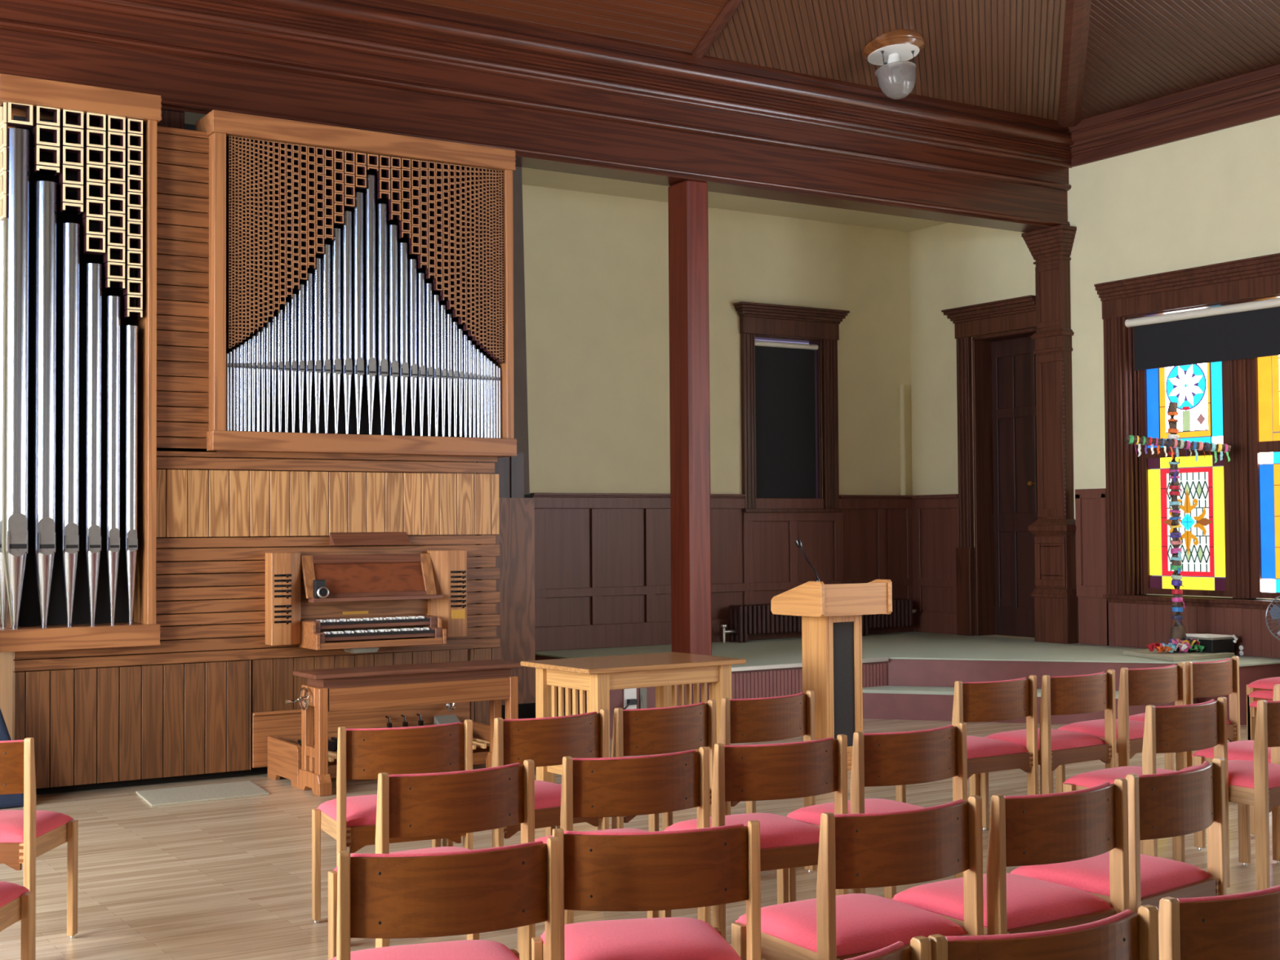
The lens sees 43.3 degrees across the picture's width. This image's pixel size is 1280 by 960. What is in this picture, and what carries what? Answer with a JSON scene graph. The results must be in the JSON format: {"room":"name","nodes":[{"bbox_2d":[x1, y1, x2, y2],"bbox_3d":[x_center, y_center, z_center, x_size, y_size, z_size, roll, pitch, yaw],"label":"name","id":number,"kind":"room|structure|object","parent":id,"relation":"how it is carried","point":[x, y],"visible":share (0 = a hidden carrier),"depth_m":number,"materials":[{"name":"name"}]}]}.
{"room":"house of worship","nodes":[
{"label":"house of worship","id":0,"kind":"room"},
{"bbox_2d":[184,123,535,719],"bbox_3d":[-2.317,-0.365,12.136,4.320,4.530,1.730,1,-2,-32],"label":"wall","id":1,"kind":"structure","parent":0,"point":[521,416],"depth_m":12.04,"materials":[{"name":"brown wood"}]},
{"bbox_2d":[0,711,1279,959],"bbox_3d":[1.306,1.766,5.130,15.150,0.200,17.950,1,-2,-32],"label":"floor","id":2,"kind":"structure","parent":0,"point":[224,879],"depth_m":7.25,"materials":[{"name":"brown wood"}]},
{"bbox_2d":[0,708,23,808],"bbox_3d":[-3.689,1.263,8.887,0.577,1.100,0.216,1,-2,-32],"label":"instrument case","id":3,"kind":"object","parent":2,"relation":"on","point":[6,801],"visible":0.43,"depth_m":8.90,"materials":[{"name":"blue fabric"}]},
{"bbox_2d":[0,880,35,959],"bbox_3d":[-2.087,1.274,4.646,0.510,0.800,0.502,0,-2,1],"label":"chair","id":4,"kind":"object","parent":2,"relation":"on","point":[17,903],"visible":1,"depth_m":4.82,"materials":[{"name":"red fabric"}]},
{"bbox_2d":[0,737,78,959],"bbox_3d":[-2.379,1.313,5.856,0.510,0.800,0.502,0,-2,1],"label":"chair","id":5,"kind":"object","parent":2,"relation":"on","point":[28,833],"visible":1,"depth_m":5.67,"materials":[{"name":"brown wood"}]},
{"bbox_2d":[135,780,269,806],"bbox_3d":[-2.531,1.812,9.336,0.734,0.012,0.525,1,-2,-32],"label":"floor mat","id":6,"kind":"object","parent":2,"relation":"on","point":[179,795],"visible":1,"depth_m":9.29,"materials":[{"name":"beige fabric"}]},
{"bbox_2d":[0,73,535,795],"bbox_3d":[-2.236,-0.216,10.326,3.656,4.123,1.000,1,-2,-32],"label":"pipe organ","id":7,"kind":"object","parent":2,"relation":"on","point":[246,361],"visible":0.98,"depth_m":9.91,"materials":[{"name":"brown wood"}]},
{"bbox_2d":[313,579,328,598],"bbox_3d":[-1.981,0.678,10.028,0.083,0.116,0.075,1,-2,-32],"label":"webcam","id":8,"kind":"object","parent":7,"relation":"on","point":[320,590],"visible":1,"depth_m":10.01,"materials":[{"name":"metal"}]},
{"bbox_2d":[328,532,411,545],"bbox_3d":[-1.730,0.377,10.363,0.530,0.083,0.088,1,-2,-32],"label":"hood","id":9,"kind":"object","parent":7,"relation":"attached to","point":[335,538],"depth_m":10.35,"materials":[{"name":"brown wood"}]},
{"bbox_2d":[267,720,489,788],"bbox_3d":[-1.573,1.708,10.113,1.395,0.255,0.520,1,-2,-32],"label":"pedalboard","id":10,"kind":"object","parent":2,"relation":"on","point":[284,752],"visible":0.24,"depth_m":9.88,"materials":[{"name":"brown wood"}]},
{"bbox_2d":[311,719,473,923],"bbox_3d":[-0.952,1.313,6.180,0.510,0.800,0.502,0,-2,-24],"label":"chair","id":11,"kind":"object","parent":2,"relation":"on","point":[362,753],"visible":0.66,"depth_m":5.97,"materials":[{"name":"brown wood"}]},
{"bbox_2d":[284,659,524,796],"bbox_3d":[-1.428,1.474,9.692,1.479,0.695,0.360,1,-2,-32],"label":"bench","id":12,"kind":"object","parent":2,"relation":"on","point":[326,691],"visible":0.8,"depth_m":9.53,"materials":[{"name":"brown wood"}]},
{"bbox_2d":[328,759,535,959],"bbox_3d":[-0.656,1.277,5.068,0.510,0.800,0.502,1,-2,-31],"label":"chair","id":13,"kind":"object","parent":2,"relation":"on","point":[469,801],"visible":0.63,"depth_m":4.87,"materials":[{"name":"red wood"}]},
{"bbox_2d":[329,836,560,959],"bbox_3d":[-0.492,1.240,3.869,0.510,0.800,0.502,0,-2,-18],"label":"chair","id":14,"kind":"object","parent":2,"relation":"on","point":[486,890],"visible":1,"depth_m":3.65,"materials":[{"name":"brown wood"}]},
{"bbox_2d":[442,708,608,847],"bbox_3d":[-0.455,1.317,6.453,0.510,0.800,0.502,1,-2,-35],"label":"chair","id":15,"kind":"object","parent":2,"relation":"on","point":[545,741],"visible":0.59,"depth_m":6.26,"materials":[{"name":"brown wood"}]},
{"bbox_2d":[517,746,711,959],"bbox_3d":[-0.090,1.282,5.374,0.510,0.800,0.502,0,-2,-25],"label":"chair","id":16,"kind":"object","parent":2,"relation":"on","point":[647,784],"visible":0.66,"depth_m":5.15,"materials":[{"name":"brown wood"}]},
{"bbox_2d":[609,686,655,737],"bbox_3d":[-0.056,1.651,11.823,0.640,0.450,0.030,1,-2,-32],"label":"trim","id":17,"kind":"structure","parent":2,"relation":"on","point":[616,696],"depth_m":11.76,"materials":[{"name":"paint"}]},
{"bbox_2d":[622,688,646,709],"bbox_3d":[-0.065,1.594,11.770,0.074,0.157,0.245,-2,-2,43],"label":"power outlet","id":18,"kind":"object","parent":17,"relation":"attached to","point":[630,700],"visible":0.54,"depth_m":11.73,"materials":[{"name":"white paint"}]},
{"bbox_2d":[640,688,646,708],"bbox_3d":[0.026,1.609,11.850,0.055,0.155,0.016,1,-2,-32],"label":"switch plate","id":19,"kind":"object","parent":18,"relation":"attached to","point":[642,691],"depth_m":11.84,"materials":[{"name":"grey plastic"}]},
{"bbox_2d":[520,652,746,782],"bbox_3d":[-0.035,1.420,9.300,1.090,0.760,0.720,1,-2,-35],"label":"wooden table","id":20,"kind":"object","parent":2,"relation":"on","point":[596,675],"visible":0.49,"depth_m":9.17,"materials":[{"name":"brown wood"}]},
{"bbox_2d":[556,699,716,831],"bbox_3d":[-0.011,1.324,6.768,0.510,0.800,0.502,1,-2,-37],"label":"chair","id":21,"kind":"object","parent":2,"relation":"on","point":[674,729],"visible":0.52,"depth_m":6.55,"materials":[{"name":"brown wood"}]},
{"bbox_2d":[531,820,761,959],"bbox_3d":[0.006,1.244,4.102,0.510,0.800,0.502,0,-2,-11],"label":"chair","id":22,"kind":"object","parent":2,"relation":"on","point":[695,868],"visible":0.94,"depth_m":3.90,"materials":[{"name":"brown wood"}]},
{"bbox_2d":[662,689,816,872],"bbox_3d":[0.440,1.331,7.127,0.510,0.800,0.502,1,-2,-37],"label":"chair","id":23,"kind":"object","parent":2,"relation":"on","point":[751,720],"visible":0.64,"depth_m":6.92,"materials":[{"name":"brown wood"}]},
{"bbox_2d":[659,733,848,939],"bbox_3d":[0.398,1.288,5.659,0.510,0.800,0.502,0,-2,-26],"label":"chair","id":24,"kind":"object","parent":2,"relation":"on","point":[793,770],"visible":0.7,"depth_m":5.47,"materials":[{"name":"brown wood"}]},
{"bbox_2d":[770,579,892,770],"bbox_3d":[1.216,1.226,10.227,0.570,1.186,0.517,1,-2,-32],"label":"lectern","id":25,"kind":"object","parent":2,"relation":"on","point":[831,615],"visible":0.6,"depth_m":10.15,"materials":[{"name":"brown wood"}]},
{"bbox_2d":[795,538,819,581],"bbox_3d":[1.036,0.495,9.967,0.159,0.262,0.035,-1,-2,26],"label":"microphone","id":26,"kind":"object","parent":25,"relation":"on","point":[798,543],"visible":1,"depth_m":9.96,"materials":[{"name":"black metal"}]},
{"bbox_2d":[731,795,983,959],"bbox_3d":[0.586,1.247,4.348,0.510,0.800,0.502,1,-2,-30],"label":"chair","id":27,"kind":"object","parent":2,"relation":"on","point":[926,844],"visible":0.96,"depth_m":4.18,"materials":[{"name":"brown wood"}]},
{"bbox_2d":[786,721,967,902],"bbox_3d":[0.871,1.293,5.954,0.510,0.800,0.502,1,-2,-32],"label":"chair","id":28,"kind":"object","parent":2,"relation":"on","point":[940,753],"visible":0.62,"depth_m":5.76,"materials":[{"name":"brown wood"}]},
{"bbox_2d":[844,935,931,959],"bbox_3d":[0.186,1.206,2.877,0.510,0.800,0.502,1,-2,-28],"label":"chair","id":29,"kind":"object","parent":2,"relation":"on","point":[920,947],"visible":1,"depth_m":2.81,"materials":[{"name":"brown wood"}]},
{"bbox_2d":[534,631,1279,724],"bbox_3d":[2.088,1.674,13.260,4.500,0.460,4.490,1,-2,-32],"label":"stage platform","id":30,"kind":"structure","parent":2,"relation":"on","point":[913,675],"depth_m":12.92,"materials":[{"name":"carpet"}]},
{"bbox_2d":[667,179,711,655],"bbox_3d":[0.389,-0.448,12.591,0.200,3.765,0.305,1,-2,-32],"label":"column","id":31,"kind":"structure","parent":30,"relation":"on","point":[688,217],"depth_m":12.48,"materials":[{"name":"brown wood"}]},
{"bbox_2d":[720,598,916,643],"bbox_3d":[1.724,1.344,15.489,2.322,0.340,0.193,1,-2,-32],"label":"radiator","id":32,"kind":"object","parent":30,"relation":"on","point":[754,619],"visible":0.41,"depth_m":15.08,"materials":[{"name":"metal"}]},
{"bbox_2d":[1123,648,1234,662],"bbox_3d":[4.271,1.403,12.975,0.769,0.035,0.690,1,-2,-32],"label":"wooden board","id":33,"kind":"object","parent":30,"relation":"on","point":[1144,653],"visible":0.72,"depth_m":12.77,"materials":[{"name":"beige wood"}]},
{"bbox_2d":[1146,642,1162,651],"bbox_3d":[4.119,1.335,12.897,0.116,0.078,0.106,-1,-2,30],"label":"ribbon","id":34,"kind":"object","parent":33,"relation":"on","point":[1153,645],"visible":1,"depth_m":12.89,"materials":[{"name":"red fabric"}]},
{"bbox_2d":[1155,645,1172,652],"bbox_3d":[4.171,1.348,12.847,0.102,0.058,0.102,0,-2,-18],"label":"ribbon","id":35,"kind":"object","parent":33,"relation":"on","point":[1168,649],"visible":1,"depth_m":12.84,"materials":[{"name":"orange fabric"}]},
{"bbox_2d":[1162,643,1177,652],"bbox_3d":[4.220,1.338,12.848,0.111,0.076,0.101,0,-2,-14],"label":"ribbon","id":36,"kind":"object","parent":33,"relation":"on","point":[1173,647],"visible":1,"depth_m":12.83,"materials":[{"name":"blue fabric"}]},
{"bbox_2d":[1171,638,1182,644],"bbox_3d":[4.308,1.321,12.938,0.112,0.101,0.121,0,-2,-9],"label":"ribbon","id":37,"kind":"object","parent":33,"relation":"on","point":[1180,641],"visible":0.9,"depth_m":12.92,"materials":[{"name":"pink fabric"}]},
{"bbox_2d":[1168,642,1187,651],"bbox_3d":[4.293,1.331,12.873,0.140,0.070,0.131,-1,-2,12],"label":"ribbon","id":38,"kind":"object","parent":33,"relation":"on","point":[1184,646],"visible":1,"depth_m":12.84,"materials":[{"name":"white fabric"}]},
{"bbox_2d":[1125,401,1231,652],"bbox_3d":[4.374,0.376,13.104,0.842,2.025,0.242,-1,-2,6],"label":"cross","id":39,"kind":"object","parent":33,"relation":"on","point":[1178,631],"visible":0.98,"depth_m":13.06,"materials":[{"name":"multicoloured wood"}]},
{"bbox_2d":[1178,637,1196,647],"bbox_3d":[4.378,1.315,12.957,0.139,0.100,0.150,1,-2,-32],"label":"ribbon","id":40,"kind":"object","parent":39,"relation":"on","point":[1184,638],"visible":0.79,"depth_m":12.94,"materials":[{"name":"fabric"}]},
{"bbox_2d":[1186,638,1199,648],"bbox_3d":[4.453,1.320,12.972,0.102,0.098,0.092,0,-2,1],"label":"ribbon","id":41,"kind":"object","parent":39,"relation":"on","point":[1197,642],"visible":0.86,"depth_m":12.94,"materials":[{"name":"red fabric"}]},
{"bbox_2d":[1173,641,1191,652],"bbox_3d":[4.335,1.330,12.857,0.123,0.086,0.112,0,-2,-13],"label":"ribbon","id":42,"kind":"object","parent":33,"relation":"on","point":[1188,645],"visible":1,"depth_m":12.84,"materials":[{"name":"pink fabric"}]},
{"bbox_2d":[1181,639,1195,645],"bbox_3d":[4.365,1.320,12.923,0.148,0.096,0.137,1,-2,-32],"label":"ribbon","id":43,"kind":"object","parent":33,"relation":"on","point":[1186,640],"visible":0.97,"depth_m":12.88,"materials":[{"name":"yellow fabric"}]},
{"bbox_2d":[1187,644,1204,651],"bbox_3d":[4.439,1.348,12.902,0.129,0.065,0.138,0,-2,-2],"label":"ribbon","id":44,"kind":"object","parent":33,"relation":"on","point":[1196,646],"visible":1,"depth_m":12.88,"materials":[{"name":"green fabric"}]},
{"bbox_2d":[1186,636,1239,653],"bbox_3d":[4.609,1.324,13.033,0.332,0.122,0.310,1,-2,-32],"label":"storage box","id":45,"kind":"object","parent":33,"relation":"on","point":[1225,644],"visible":0.75,"depth_m":12.90,"materials":[{"name":"grey plastic"}]},
{"bbox_2d":[1185,633,1237,642],"bbox_3d":[4.609,1.272,12.993,0.343,0.076,0.246,0,-2,-23],"label":"folded cloth","id":46,"kind":"object","parent":45,"relation":"on","point":[1197,635],"visible":1,"depth_m":12.92,"materials":[{"name":"white fabric"}]},
{"bbox_2d":[895,675,1038,803],"bbox_3d":[1.582,1.344,7.796,0.510,0.800,0.502,1,-2,-32],"label":"chair","id":47,"kind":"object","parent":2,"relation":"on","point":[1013,699],"visible":0.7,"depth_m":7.64,"materials":[{"name":"brown wood"}]},
{"bbox_2d":[890,777,1129,935],"bbox_3d":[1.056,1.252,4.608,0.510,0.800,0.502,1,-2,-33],"label":"chair","id":48,"kind":"object","parent":2,"relation":"on","point":[1024,830],"visible":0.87,"depth_m":4.44,"materials":[{"name":"brown wood"}]},
{"bbox_2d":[927,904,1159,959],"bbox_3d":[0.657,1.210,3.113,0.510,0.800,0.502,0,-2,-26],"label":"chair","id":49,"kind":"object","parent":2,"relation":"on","point":[1122,935],"visible":1,"depth_m":2.91,"materials":[{"name":"brown wood"}]},
{"bbox_2d":[978,669,1116,830],"bbox_3d":[2.039,1.349,8.058,0.510,0.800,0.502,1,-2,-35],"label":"chair","id":50,"kind":"object","parent":2,"relation":"on","point":[1094,692],"visible":0.84,"depth_m":7.88,"materials":[{"name":"brown wood"}]},
{"bbox_2d":[1009,756,1226,914],"bbox_3d":[1.475,1.259,4.963,0.510,0.800,0.502,1,-2,-41],"label":"chair","id":51,"kind":"object","parent":2,"relation":"on","point":[1192,800],"visible":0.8,"depth_m":4.81,"materials":[{"name":"brown wood"}]},
{"bbox_2d":[1055,662,1186,792],"bbox_3d":[2.522,1.357,8.444,0.510,0.800,0.502,1,-2,-37],"label":"chair","id":52,"kind":"object","parent":2,"relation":"on","point":[1166,684],"visible":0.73,"depth_m":8.23,"materials":[{"name":"brown wood"}]},
{"bbox_2d":[1062,696,1230,888],"bbox_3d":[2.117,1.308,6.738,0.510,0.800,0.502,1,-2,-36],"label":"chair","id":53,"kind":"object","parent":2,"relation":"on","point":[1200,726],"visible":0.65,"depth_m":6.55,"materials":[{"name":"brown wood"}]},
{"bbox_2d":[1128,656,1239,803],"bbox_3d":[2.942,1.364,8.795,0.510,0.800,0.502,1,-2,-41],"label":"chair","id":54,"kind":"object","parent":2,"relation":"on","point":[1220,677],"visible":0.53,"depth_m":8.62,"materials":[{"name":"brown wood"}]},
{"bbox_2d":[1158,884,1279,959],"bbox_3d":[1.121,1.215,3.402,0.510,0.800,0.502,1,-2,-32],"label":"chair","id":55,"kind":"object","parent":2,"relation":"on","point":[1246,926],"visible":1,"depth_m":3.15,"materials":[{"name":"brown wood"}]},
{"bbox_2d":[1172,699,1279,890],"bbox_3d":[2.624,1.310,6.894,0.510,0.800,0.502,1,-2,-36],"label":"chair","id":56,"kind":"object","parent":2,"relation":"on","point":[1256,783],"visible":0.59,"depth_m":6.62,"materials":[{"name":"brown wood"}]},
{"bbox_2d":[1191,684,1279,863],"bbox_3d":[2.934,1.327,7.541,0.510,0.800,0.502,1,-2,-38],"label":"chair","id":57,"kind":"object","parent":2,"relation":"on","point":[1242,749],"visible":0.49,"depth_m":7.43,"materials":[{"name":"red fabric"}]},
{"bbox_2d":[1248,699,1272,740],"bbox_3d":[3.998,1.383,9.641,0.502,0.800,0.510,1,-2,-32],"label":"chair","id":58,"kind":"object","parent":2,"relation":"on","point":[1253,705],"visible":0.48,"depth_m":9.71,"materials":[{"name":"brown wood"}]},
{"bbox_2d":[1247,689,1273,724],"bbox_3d":[3.995,1.326,9.646,0.502,0.800,0.510,1,-2,-32],"label":"chair","id":59,"kind":"object","parent":58,"relation":"on","point":[1256,695],"visible":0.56,"depth_m":9.65,"materials":[{"name":"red fabric"}]},
{"bbox_2d":[1246,676,1279,740],"bbox_3d":[3.993,1.269,9.651,0.502,0.800,0.510,1,-2,-32],"label":"chair","id":60,"kind":"object","parent":59,"relation":"on","point":[1267,684],"visible":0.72,"depth_m":9.66,"materials":[{"name":"red fabric"}]},
{"bbox_2d":[1265,595,1279,640],"bbox_3d":[4.972,1.362,12.360,0.372,0.991,0.338,0,-2,0],"label":"pedestal fan","id":61,"kind":"object","parent":2,"relation":"on","point":[1274,611],"visible":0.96,"depth_m":12.32,"materials":[{"name":"grey plastic"}]},
{"bbox_2d":[475,184,911,498],"bbox_3d":[-3.459,-1.576,12.678,15.150,7.000,0.300,1,-2,-32],"label":"wall","id":62,"kind":"structure","parent":0,"point":[597,308],"depth_m":14.80,"materials":[{"name":"paint"}]},
{"bbox_2d":[531,493,913,651],"bbox_3d":[0.930,0.822,15.170,4.420,1.375,0.075,1,-2,-32],"label":"wainscoting","id":63,"kind":"structure","parent":62,"relation":"attached to","point":[602,561],"depth_m":14.74,"materials":[{"name":"brown wood"}]},
{"bbox_2d":[733,301,849,512],"bbox_3d":[1.425,-0.676,15.617,1.315,1.980,0.340,1,-2,-32],"label":"window","id":64,"kind":"structure","parent":62,"relation":"in","point":[765,320],"depth_m":15.63,"materials":[{"name":"brown wood"}]},
{"bbox_2d":[755,340,817,498],"bbox_3d":[1.414,-0.557,15.605,0.825,1.551,0.052,1,-2,-32],"label":"roller shade","id":65,"kind":"object","parent":64,"relation":"attached to","point":[785,402],"visible":1,"depth_m":15.62,"materials":[{"name":"fabric"}]},
{"bbox_2d":[899,384,906,495],"bbox_3d":[2.645,-0.403,16.242,0.056,1.115,0.056,1,-2,-32],"label":"trim","id":66,"kind":"structure","parent":62,"relation":"attached to","point":[902,400],"depth_m":16.22,"materials":[{"name":"paint"}]},
{"bbox_2d":[521,167,947,231],"bbox_3d":[-2.889,-2.687,11.804,14.550,0.100,1.850,1,-2,-32],"label":"ceiling","id":67,"kind":"structure","parent":0,"point":[535,177],"depth_m":14.92,"materials":[{"name":"paint"}]},
{"bbox_2d":[404,0,1279,120],"bbox_3d":[2.561,-4.273,7.651,20.966,1.736,13.966,-1,-2,12],"label":"ceiling","id":68,"kind":"structure","parent":0,"point":[1007,55],"depth_m":12.62,"materials":[{"name":"brown wood"}]},
{"bbox_2d":[692,0,742,57],"bbox_3d":[1.380,-4.134,10.209,0.090,1.684,4.662,0,-2,-24],"label":"trim","id":69,"kind":"structure","parent":68,"relation":"attached to","point":[726,13],"depth_m":11.99,"materials":[{"name":"brown wood"}]},
{"bbox_2d":[862,29,924,99],"bbox_3d":[1.998,-3.267,12.766,0.510,0.508,0.511,1,-2,-32],"label":"ceiling lamp","id":70,"kind":"object","parent":68,"relation":"hanging from","point":[896,77],"visible":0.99,"depth_m":12.63,"materials":[{"name":"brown glass"}]},
{"bbox_2d":[888,53,901,63],"bbox_3d":[2.015,-3.297,12.751,0.102,0.143,0.109,1,-2,-32],"label":"socket","id":71,"kind":"object","parent":70,"relation":"attached to","point":[892,57],"depth_m":12.72,"materials":[{"name":"white paint"}]},
{"bbox_2d":[1057,0,1091,127],"bbox_3d":[3.144,-4.107,11.334,0.200,1.695,6.515,-1,-2,12],"label":"trim","id":72,"kind":"structure","parent":68,"relation":"attached to","point":[1077,11],"depth_m":13.41,"materials":[{"name":"brown wood"}]},
{"bbox_2d":[909,115,1279,639],"bbox_3d":[7.544,-1.756,9.226,0.300,7.000,17.950,1,-2,-32],"label":"wall","id":73,"kind":"structure","parent":0,"point":[1212,197],"depth_m":14.40,"materials":[{"name":"paint"}]},
{"bbox_2d":[911,493,959,634],"bbox_3d":[2.938,0.835,16.060,0.075,1.375,0.690,1,-2,-32],"label":"trim","id":74,"kind":"structure","parent":73,"relation":"attached to","point":[935,517],"depth_m":16.07,"materials":[{"name":"brown wood"}]},
{"bbox_2d":[941,294,1038,637],"bbox_3d":[3.474,-0.083,15.428,0.430,3.205,1.195,1,-2,-32],"label":"door","id":75,"kind":"structure","parent":73,"relation":"in","point":[1002,380],"depth_m":15.64,"materials":[{"name":"brown wood"}]},
{"bbox_2d":[1021,224,1079,644],"bbox_3d":[3.752,-0.406,14.694,0.197,3.762,0.494,1,-2,-32],"label":"column","id":76,"kind":"structure","parent":73,"relation":"attached to","point":[1055,593],"depth_m":14.63,"materials":[{"name":"brown wood"}]},
{"bbox_2d":[1067,63,1279,167],"bbox_3d":[7.935,-3.269,8.217,0.155,0.420,15.140,1,-2,-32],"label":"trim","id":77,"kind":"structure","parent":73,"relation":"attached to","point":[1254,95],"depth_m":13.54,"materials":[{"name":"brown wood"}]},
{"bbox_2d":[1075,488,1279,657],"bbox_3d":[4.785,0.961,13.181,0.050,1.845,3.140,1,-2,-32],"label":"trim","id":78,"kind":"structure","parent":73,"relation":"attached to","point":[1100,622],"depth_m":14.05,"materials":[{"name":"brown wood"}]},
{"bbox_2d":[1093,253,1279,609],"bbox_3d":[4.858,-0.362,13.217,0.335,2.810,2.615,1,-2,-32],"label":"window","id":79,"kind":"structure","parent":73,"relation":"in","point":[1239,392],"depth_m":13.61,"materials":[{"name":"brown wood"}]},
{"bbox_2d":[1124,297,1279,370],"bbox_3d":[4.819,-1.210,13.257,0.076,0.453,2.065,1,-2,-32],"label":"roller shade","id":80,"kind":"object","parent":79,"relation":"attached to","point":[1247,330],"visible":1,"depth_m":13.43,"materials":[{"name":"fabric"}]},
{"bbox_2d":[1239,645,1244,655],"bbox_3d":[4.861,1.379,13.037,0.008,0.084,0.040,1,-2,-32],"label":"wall outlet","id":81,"kind":"object","parent":73,"relation":"attached to","point":[1241,647],"visible":1,"depth_m":13.03,"materials":[{"name":"white paint"}]},
{"bbox_3d":[-2.334,-4.012,10.958,14.550,2.250,0.250,1,-2,-32],"label":"wall","id":82,"kind":"structure","parent":0,"visible":0},
{"bbox_2d":[157,109,184,128],"bbox_3d":[-3.089,-1.957,10.424,0.225,0.820,0.220,1,-2,-32],"label":"trim","id":83,"kind":"structure","parent":82,"relation":"attached to","point":[172,119],"depth_m":10.36,"materials":[{"name":"brown wood"}]},
{"bbox_2d":[0,0,1074,232],"bbox_3d":[-2.279,-2.845,10.850,14.550,0.970,0.524,1,-2,-32],"label":"ceiling beam","id":84,"kind":"structure","parent":82,"relation":"attached to","point":[566,101],"depth_m":11.79,"materials":[{"name":"brown wood"}]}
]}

